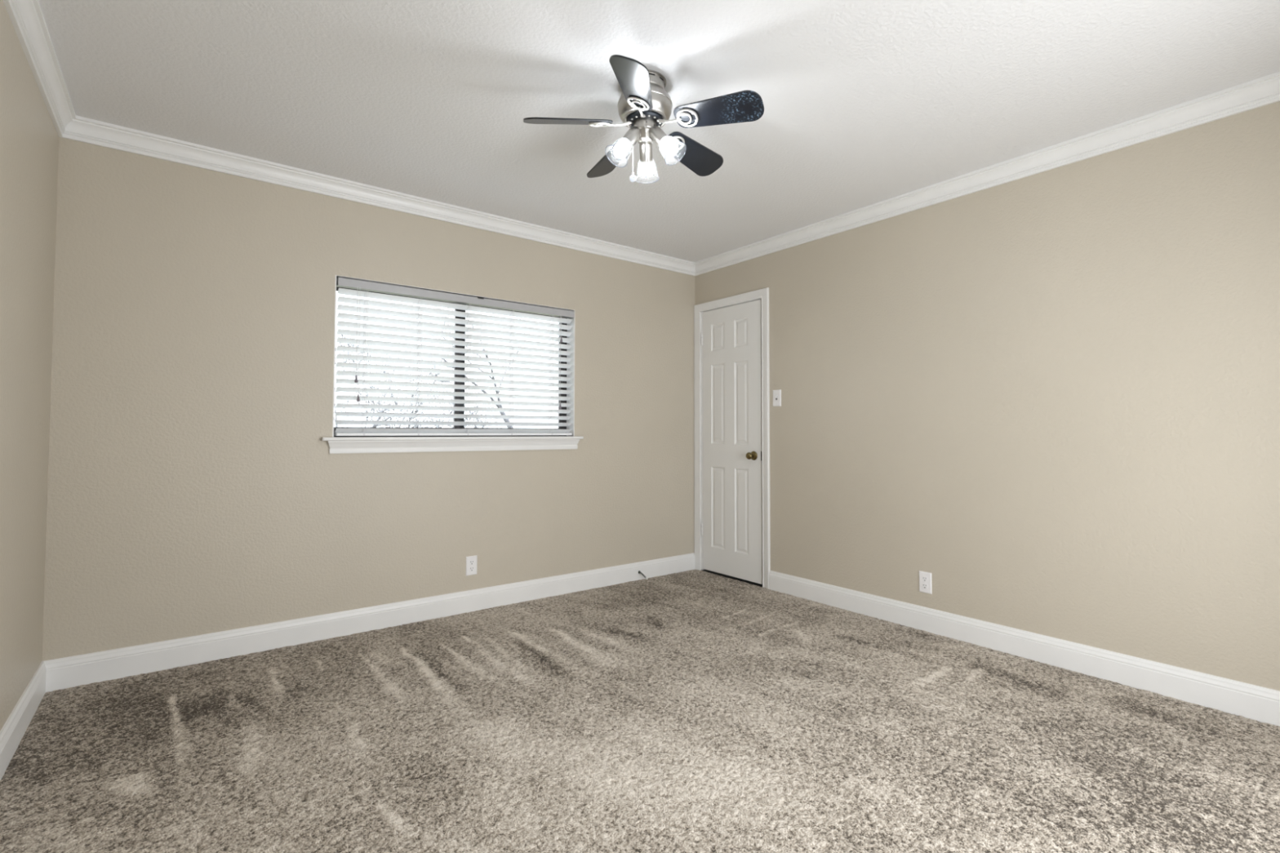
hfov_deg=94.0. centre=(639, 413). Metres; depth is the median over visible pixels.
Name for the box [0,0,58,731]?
wall
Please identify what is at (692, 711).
floor
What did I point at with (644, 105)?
ceiling fan
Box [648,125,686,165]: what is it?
light
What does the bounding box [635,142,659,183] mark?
light
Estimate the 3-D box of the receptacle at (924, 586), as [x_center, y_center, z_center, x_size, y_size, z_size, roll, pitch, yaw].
[1.574,0.955,3.297,0.002,0.029,0.034,1,-2,-38]
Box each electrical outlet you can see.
[465,555,476,576]
[919,570,932,594]
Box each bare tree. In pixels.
[333,321,497,427]
[355,296,555,427]
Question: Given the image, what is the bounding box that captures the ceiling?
[38,0,1279,262]
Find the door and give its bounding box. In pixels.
[693,287,770,589]
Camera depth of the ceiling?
2.31 m
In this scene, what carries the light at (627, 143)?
attached to the ceiling fan
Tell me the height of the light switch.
0.115 m
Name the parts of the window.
sash, frame, sill, sash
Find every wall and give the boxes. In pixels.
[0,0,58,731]
[41,137,694,661]
[694,101,1279,691]
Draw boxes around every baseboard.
[0,661,46,780]
[44,552,694,693]
[768,570,1279,726]
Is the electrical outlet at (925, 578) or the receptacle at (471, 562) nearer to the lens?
the electrical outlet at (925, 578)
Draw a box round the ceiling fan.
[523,54,764,183]
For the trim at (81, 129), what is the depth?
3.20 m
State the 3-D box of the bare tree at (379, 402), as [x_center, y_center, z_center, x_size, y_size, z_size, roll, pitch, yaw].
[-2.771,0.321,6.456,2.088,2.731,2.547,1,-2,-38]
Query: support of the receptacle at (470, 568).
attached to the electrical outlet at (471, 562)
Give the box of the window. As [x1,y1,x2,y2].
[320,275,583,453]
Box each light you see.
[604,126,640,167]
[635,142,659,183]
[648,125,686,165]
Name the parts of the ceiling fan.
fan blade, fan blade, fan blade, pull chain, pull knob, pull chain, pull knob, fan blade, fan blade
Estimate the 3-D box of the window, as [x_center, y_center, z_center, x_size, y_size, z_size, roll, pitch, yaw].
[-1.084,-0.249,3.707,1.610,0.962,0.202,1,-2,-38]
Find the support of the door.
in the wall at (1051, 397)
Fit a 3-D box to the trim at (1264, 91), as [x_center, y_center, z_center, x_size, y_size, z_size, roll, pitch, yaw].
[1.630,-1.203,3.260,0.058,0.090,3.950,1,-2,-38]
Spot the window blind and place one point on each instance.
(364, 286)
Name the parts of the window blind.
pull cord, pull cord, rail, pull cord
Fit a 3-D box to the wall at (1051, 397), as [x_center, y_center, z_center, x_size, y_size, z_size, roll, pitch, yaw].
[1.762,-0.028,3.227,0.160,2.540,4.110,1,-2,-38]
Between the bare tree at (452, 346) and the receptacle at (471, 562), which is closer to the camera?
the receptacle at (471, 562)
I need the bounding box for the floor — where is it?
[0,568,1279,852]
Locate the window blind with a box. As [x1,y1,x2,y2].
[334,275,573,435]
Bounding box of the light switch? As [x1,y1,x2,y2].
[773,389,781,406]
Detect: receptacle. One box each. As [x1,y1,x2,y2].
[468,566,474,571]
[469,560,474,564]
[921,576,928,582]
[921,583,928,589]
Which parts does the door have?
knob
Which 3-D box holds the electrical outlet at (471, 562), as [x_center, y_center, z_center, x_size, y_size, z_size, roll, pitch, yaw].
[-1.026,0.929,3.638,0.070,0.115,0.008,1,-2,-38]
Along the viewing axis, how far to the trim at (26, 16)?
2.09 m
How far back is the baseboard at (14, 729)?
2.11 m
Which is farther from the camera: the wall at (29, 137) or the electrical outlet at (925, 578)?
the electrical outlet at (925, 578)
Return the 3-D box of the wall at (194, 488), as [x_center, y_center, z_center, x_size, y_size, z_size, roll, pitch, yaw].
[-1.078,-0.019,3.732,4.041,2.540,0.160,1,-2,-38]
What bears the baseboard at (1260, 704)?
attached to the wall at (1051, 397)
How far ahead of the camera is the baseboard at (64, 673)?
3.13 m
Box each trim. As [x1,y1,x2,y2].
[2,0,75,137]
[60,115,694,275]
[694,71,1279,275]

